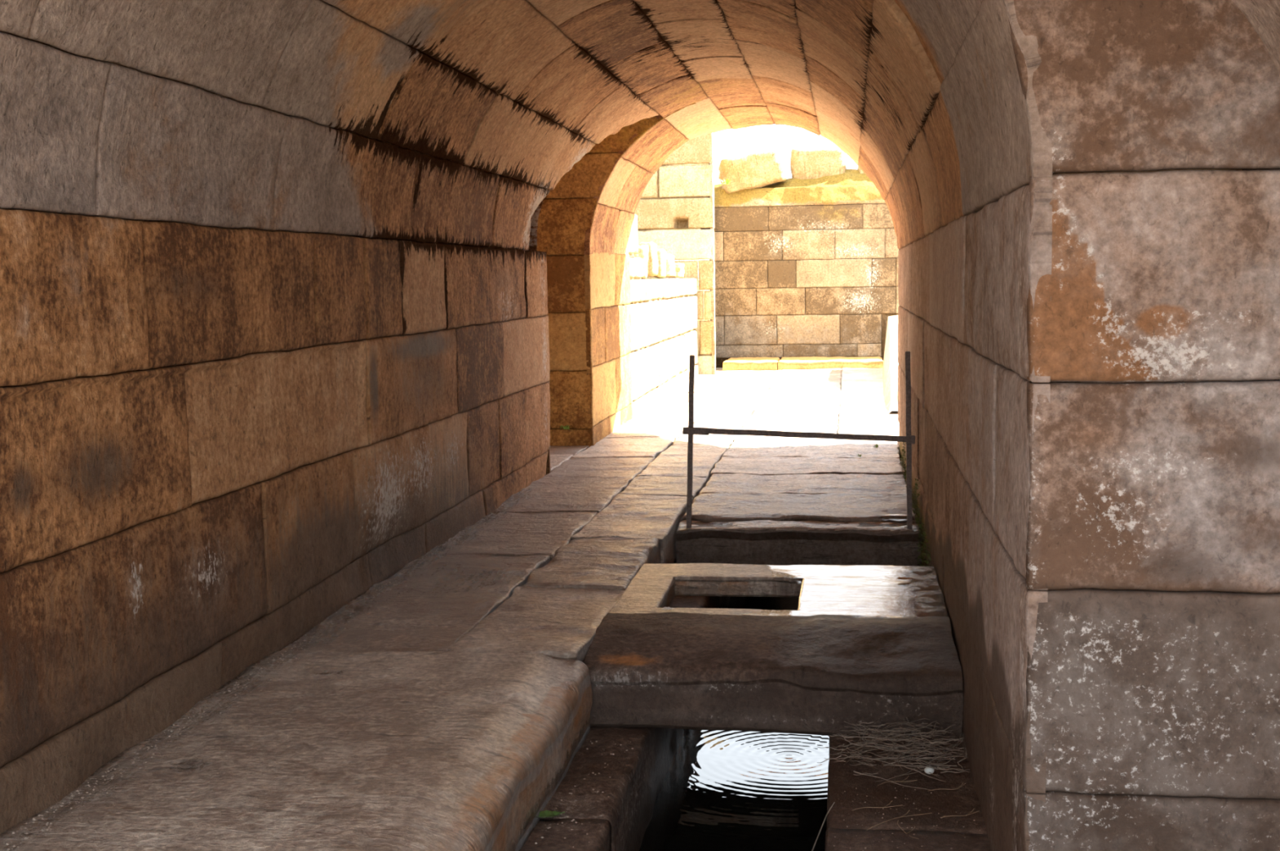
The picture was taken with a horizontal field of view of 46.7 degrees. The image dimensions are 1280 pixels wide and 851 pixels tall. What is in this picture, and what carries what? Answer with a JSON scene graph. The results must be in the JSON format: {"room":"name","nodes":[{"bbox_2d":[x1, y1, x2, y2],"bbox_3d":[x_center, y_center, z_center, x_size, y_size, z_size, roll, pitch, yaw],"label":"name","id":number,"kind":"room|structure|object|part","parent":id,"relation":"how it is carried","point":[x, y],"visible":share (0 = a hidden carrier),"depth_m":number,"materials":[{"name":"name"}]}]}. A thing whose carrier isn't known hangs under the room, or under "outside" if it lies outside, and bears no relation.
{"room":"stone vaulted passage","nodes":[
{"label":"stone vaulted passage","id":0,"kind":"room"},
{"bbox_2d":[0,208,551,833],"bbox_3d":[-3.665,0.720,5.869,4.306,2.930,12.413,0,6,8],"label":"wall","id":1,"kind":"structure","parent":0,"point":[215,442],"depth_m":5.45,"materials":[{"name":"stone"}]},
{"bbox_2d":[0,367,899,850],"bbox_3d":[0.167,0.969,11.871,10.371,1.328,25.392,0,6,8],"label":"floor","id":2,"kind":"structure","parent":0,"point":[448,714],"depth_m":5.59,"materials":[{"name":"beige stone"}]},
{"bbox_2d":[3,506,516,850],"bbox_3d":[-1.278,0.868,6.613,0.218,0.014,6.489,0,6,8],"label":"gravel","id":3,"kind":"object","parent":2,"relation":"on","point":[169,735],"visible":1,"depth_m":5.36,"materials":[{"name":"gravel"}]},
{"bbox_2d":[681,492,917,522],"bbox_3d":[1.067,0.612,9.800,1.500,0.217,1.043,0,6,8],"label":"slab","id":4,"kind":"object","parent":2,"relation":"on","point":[721,507],"visible":0.39,"depth_m":9.64,"materials":[{"name":"grey stone"}]},
{"bbox_2d":[698,472,906,494],"bbox_3d":[1.209,0.509,10.814,1.505,0.218,1.066,0,6,8],"label":"slab","id":5,"kind":"object","parent":2,"relation":"on","point":[738,482],"visible":0.38,"depth_m":10.78,"materials":[{"name":"beige stone"}]},
{"bbox_2d":[710,456,906,476],"bbox_3d":[1.348,0.403,11.854,1.509,0.219,1.065,0,6,8],"label":"slab","id":6,"kind":"object","parent":2,"relation":"on","point":[758,465],"visible":0.48,"depth_m":11.72,"materials":[{"name":"beige stone"}]},
{"bbox_2d":[720,443,899,457],"bbox_3d":[1.492,0.303,12.839,1.509,0.220,0.968,0,6,8],"label":"slab","id":7,"kind":"object","parent":2,"relation":"on","point":[810,450],"visible":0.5,"depth_m":12.76,"materials":[{"name":"beige stone"}]},
{"bbox_2d":[731,435,897,444],"bbox_3d":[1.596,0.228,13.601,1.504,0.214,0.605,0,6,8],"label":"slab","id":8,"kind":"object","parent":2,"relation":"on","point":[769,439],"visible":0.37,"depth_m":13.53,"materials":[{"name":"beige stone"}]},
{"bbox_2d":[537,102,696,446],"bbox_3d":[-1.869,-1.094,14.906,5.183,4.300,2.537,0,6,8],"label":"wall","id":9,"kind":"structure","parent":0,"point":[590,380],"depth_m":13.52,"materials":[{"name":"stone"}]},
{"bbox_2d":[560,425,568,429],"bbox_3d":[-0.683,0.014,13.557,0.082,0.042,0.099,-2,6,-14],"label":"weed","id":10,"kind":"object","parent":9,"relation":"attached to","point":[563,427],"visible":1,"depth_m":13.55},
{"bbox_2d":[0,0,1279,255],"bbox_3d":[-0.548,-1.922,7.781,7.937,1.878,16.093,-1,6,-5],"label":"ceiling","id":11,"kind":"structure","parent":0,"point":[447,122],"depth_m":6.60,"materials":[{"name":"stone"}]},
{"bbox_2d":[628,213,698,417],"bbox_3d":[0.006,-1.485,19.486,0.801,2.314,7.300,0,6,8],"label":"wall","id":12,"kind":"structure","parent":0,"point":[664,315],"depth_m":18.27,"materials":[{"name":"stone"}]},
{"bbox_2d":[634,244,648,279],"bbox_3d":[-0.052,-1.952,17.623,0.315,0.427,0.389,0,6,5],"label":"stone","id":13,"kind":"object","parent":12,"relation":"on","point":[643,250],"visible":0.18,"depth_m":17.47,"materials":[{"name":"stone"}]},
{"bbox_2d":[638,241,658,276],"bbox_3d":[0.043,-2.044,18.359,0.324,0.444,0.471,0,6,10],"label":"stone","id":14,"kind":"object","parent":12,"relation":"on","point":[652,264],"visible":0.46,"depth_m":18.16,"materials":[{"name":"stone"}]},
{"bbox_2d":[648,248,666,277],"bbox_3d":[0.175,-2.107,19.244,0.324,0.391,0.551,0,6,7],"label":"stone","id":15,"kind":"object","parent":12,"relation":"on","point":[661,253],"visible":0.32,"depth_m":19.02,"materials":[{"name":"stone"}]},
{"bbox_2d":[654,253,675,278],"bbox_3d":[0.304,-2.168,20.231,0.320,0.338,0.596,0,6,10],"label":"stone","id":16,"kind":"object","parent":12,"relation":"on","point":[670,265],"visible":0.37,"depth_m":19.99,"materials":[{"name":"stone"}]},
{"bbox_2d":[668,262,684,277],"bbox_3d":[0.460,-2.235,21.323,0.319,0.227,0.661,0,6,8],"label":"stone","id":17,"kind":"object","parent":12,"relation":"on","point":[679,267],"visible":0.5,"depth_m":21.05,"materials":[{"name":"stone"}]},
{"bbox_2d":[631,133,715,374],"bbox_3d":[-0.160,-3.054,24.267,2.956,4.500,2.417,0,6,8],"label":"wall","id":18,"kind":"structure","parent":0,"point":[674,211],"depth_m":22.94,"materials":[{"name":"stone"}]},
{"bbox_2d":[519,595,990,850],"bbox_3d":[0.493,1.512,6.727,2.124,0.950,15.108,0,6,8],"label":"stone ledge","id":19,"kind":"structure","parent":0,"point":[620,820],"depth_m":5.21,"materials":[{"name":"stone"}]},
{"bbox_2d":[537,809,564,817],"bbox_3d":[-0.309,1.309,4.999,0.068,0.014,0.094,3,7,37],"label":"greens","id":20,"kind":"object","parent":19,"relation":"on","point":[545,813],"visible":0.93,"depth_m":5.01,"materials":[{"name":"green plant"}]},
{"bbox_2d":[639,596,829,850],"bbox_3d":[0.547,1.462,7.074,0.790,0.001,13.800,0,6,8],"label":"water","id":21,"kind":"object","parent":19,"relation":"in","point":[721,789],"visible":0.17,"depth_m":6.25,"materials":[{"name":"black liquid"}]},
{"bbox_2d":[534,740,980,850],"bbox_3d":[0.423,1.293,5.075,1.422,0.011,1.265,0,6,8],"label":"gravel","id":22,"kind":"object","parent":19,"relation":"on","point":[535,842],"visible":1,"depth_m":4.97,"materials":[{"name":"beige gravel"}]},
{"bbox_2d":[583,611,963,736],"bbox_3d":[0.556,1.028,6.248,1.524,0.335,0.770,0,6,8],"label":"beam","id":23,"kind":"structure","parent":19,"relation":"on","point":[813,674],"depth_m":5.95,"materials":[{"name":"brown stone"}]},
{"bbox_2d":[608,563,947,616],"bbox_3d":[0.692,0.932,7.213,1.522,0.302,1.217,0,6,8],"label":"slab","id":24,"kind":"object","parent":19,"relation":"on","point":[820,588],"visible":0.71,"depth_m":7.32,"materials":[{"name":"grey stone"}]},
{"bbox_2d":[661,606,675,609],"bbox_3d":[0.127,0.831,6.731,0.059,0.010,0.047,3,7,36],"label":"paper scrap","id":25,"kind":"object","parent":24,"relation":"on","point":[664,607],"visible":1,"depth_m":6.74,"materials":[{"name":"white paper"}]},
{"bbox_2d":[896,577,914,579],"bbox_3d":[1.304,0.753,7.302,0.090,0.011,0.045,-2,6,-9],"label":"dead leaf","id":26,"kind":"object","parent":24,"relation":"on","point":[899,578],"visible":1,"depth_m":7.31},
{"bbox_2d":[675,520,921,565],"bbox_3d":[0.975,0.750,9.155,1.487,0.312,0.321,0,6,8],"label":"slab","id":27,"kind":"object","parent":19,"relation":"on","point":[761,542],"visible":0.71,"depth_m":9.01,"materials":[{"name":"grey stone"}]},
{"bbox_2d":[682,351,915,528],"bbox_3d":[0.957,0.099,8.991,1.397,1.080,0.073,0,6,8],"label":"barrier","id":28,"kind":"object","parent":27,"relation":"on","point":[691,429],"visible":1,"depth_m":8.97,"materials":[{"name":"black metal"}]},
{"bbox_3d":[0.310,0.104,9.101,0.032,1.070,0.033,2,6,8],"label":"post","id":29,"kind":"part","parent":28,"relation":"part of","materials":[{"name":"metal"}]},
{"bbox_3d":[1.615,0.096,8.917,0.032,1.080,0.037,-1,6,8],"label":"post","id":30,"kind":"part","parent":28,"relation":"part of","materials":[{"name":"metal"}]},
{"bbox_2d":[811,801,835,850],"bbox_3d":[0.548,1.473,4.834,0.021,0.344,0.505,2,6,25],"label":"dry twig","id":31,"kind":"object","parent":19,"relation":"on","point":[833,802],"visible":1,"depth_m":4.92,"materials":[{"name":"brown wood"}]},
{"bbox_2d":[852,800,899,810],"bbox_3d":[0.799,1.292,5.044,0.181,0.008,0.047,-2,6,-12],"label":"dry twig","id":32,"kind":"object","parent":19,"relation":"on","point":[891,800],"visible":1,"depth_m":5.03,"materials":[{"name":"wood"}]},
{"bbox_2d":[817,716,969,789],"bbox_3d":[0.925,1.198,5.458,0.548,0.108,0.715,0,6,8],"label":"nest","id":33,"kind":"object","parent":19,"relation":"on","point":[926,748],"visible":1,"depth_m":5.53,"materials":[{"name":"brown plant"}]},
{"bbox_2d":[924,766,933,773],"bbox_3d":[1.040,1.238,5.338,0.037,0.029,0.029,-2,6,-15],"label":"egg","id":34,"kind":"object","parent":33,"relation":"in","point":[927,769],"visible":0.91,"depth_m":5.33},
{"bbox_2d":[877,774,915,785],"bbox_3d":[0.908,1.267,5.280,0.151,0.008,0.051,-3,6,-24],"label":"dry twig","id":35,"kind":"object","parent":19,"relation":"on","point":[908,775],"visible":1,"depth_m":5.29,"materials":[{"name":"wood"}]},
{"bbox_2d":[866,809,932,830],"bbox_3d":[0.842,1.304,4.918,0.277,0.008,0.059,-4,7,-30],"label":"dry twig","id":36,"kind":"object","parent":19,"relation":"on","point":[908,810],"visible":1,"depth_m":4.94,"materials":[{"name":"wood"}]},
{"bbox_2d":[897,819,917,838],"bbox_3d":[0.877,1.312,4.823,0.049,0.008,0.172,-2,6,-15],"label":"dry twig","id":37,"kind":"object","parent":19,"relation":"on","point":[898,820],"visible":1,"depth_m":4.82,"materials":[{"name":"wood"}]},
{"bbox_2d":[927,782,965,791],"bbox_3d":[1.083,1.271,5.205,0.162,0.008,0.027,-4,6,-25],"label":"dry twig","id":38,"kind":"object","parent":19,"relation":"on","point":[965,783],"visible":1,"depth_m":5.20,"materials":[{"name":"wood"}]},
{"bbox_2d":[940,808,977,817],"bbox_3d":[1.066,1.297,4.950,0.146,0.008,0.025,-4,6,-28],"label":"dry twig","id":39,"kind":"object","parent":19,"relation":"on","point":[973,808],"visible":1,"depth_m":4.95,"materials":[{"name":"wood"}]},
{"bbox_2d":[714,185,899,367],"bbox_3d":[4.459,-2.567,25.679,6.305,3.104,1.648,0,6,8],"label":"wall","id":40,"kind":"structure","parent":0,"point":[806,271],"depth_m":25.13,"materials":[{"name":"stone"}]},
{"bbox_2d":[714,168,874,192],"bbox_3d":[4.382,-4.160,25.168,6.300,0.453,0.687,0,6,8],"label":"mossy bank","id":41,"kind":"object","parent":40,"relation":"on","point":[851,176],"visible":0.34,"depth_m":25.28,"materials":[{"name":"stone"}]},
{"bbox_2d":[720,178,730,184],"bbox_3d":[1.466,-4.107,25.005,0.190,0.098,0.225,-5,7,-38],"label":"weed","id":42,"kind":"object","parent":41,"relation":"on","point":[724,182],"visible":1,"depth_m":24.98,"materials":[{"name":"yellow plant"}]},
{"bbox_2d":[718,150,787,193],"bbox_3d":[1.937,-4.322,25.381,1.168,0.736,0.711,1,6,15],"label":"boulder","id":43,"kind":"object","parent":41,"relation":"on","point":[760,169],"visible":0.94,"depth_m":25.11,"materials":[{"name":"stone"}]},
{"bbox_2d":[790,148,846,179],"bbox_3d":[3.082,-4.462,25.647,0.966,0.600,0.629,0,6,8],"label":"block","id":44,"kind":"object","parent":40,"relation":"on","point":[805,164],"visible":0.76,"depth_m":25.35,"materials":[{"name":"stone"}]},
{"bbox_2d":[857,165,864,173],"bbox_3d":[4.194,-4.442,25.501,0.906,0.595,0.626,0,6,8],"label":"block","id":45,"kind":"object","parent":40,"relation":"on","point":[860,171],"visible":0.02,"depth_m":25.28,"materials":[{"name":"stone"}]},
{"bbox_2d":[897,180,1279,850],"bbox_3d":[3.003,0.417,8.337,2.772,3.030,9.721,0,6,8],"label":"wall","id":46,"kind":"structure","parent":0,"point":[963,286],"depth_m":4.84,"materials":[{"name":"stone"}]},
{"bbox_2d":[899,441,932,565],"bbox_3d":[1.771,0.535,9.649,0.034,0.598,4.217,0,6,8],"label":"moss","id":47,"kind":"object","parent":46,"relation":"attached to","point":[913,494],"visible":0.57,"depth_m":8.97,"materials":[{"name":"plant"}]},
{"bbox_2d":[1008,0,1279,850],"bbox_3d":[2.308,-0.040,4.200,3.003,3.022,1.477,0,6,8],"label":"wall pier","id":48,"kind":"object","parent":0,"point":[1153,673],"visible":0.99,"depth_m":3.62,"materials":[{"name":"stone"}]},
{"bbox_3d":[2.097,0.045,14.933,28.000,0.033,54.000,0,6,8],"label":"floor","id":49,"kind":"structure","parent":0,"visible":0},
{"bbox_2d":[722,356,780,370],"bbox_3d":[1.878,-1.012,24.749,0.898,0.197,1.315,0,6,8],"label":"stone step","id":50,"kind":"structure","parent":49,"relation":"on","point":[757,363],"depth_m":24.14,"materials":[{"name":"stone"}]},
{"bbox_2d":[777,355,883,370],"bbox_3d":[3.159,-1.017,24.574,1.699,0.199,1.318,0,6,8],"label":"stone step","id":51,"kind":"structure","parent":49,"relation":"on","point":[785,362],"depth_m":23.99,"materials":[{"name":"stone"}]},
{"bbox_2d":[882,315,898,413],"bbox_3d":[4.537,-0.929,19.694,2.766,0.942,7.850,0,6,8],"label":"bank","id":52,"kind":"object","parent":49,"relation":"on","point":[890,368],"visible":0.09,"depth_m":18.91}
]}

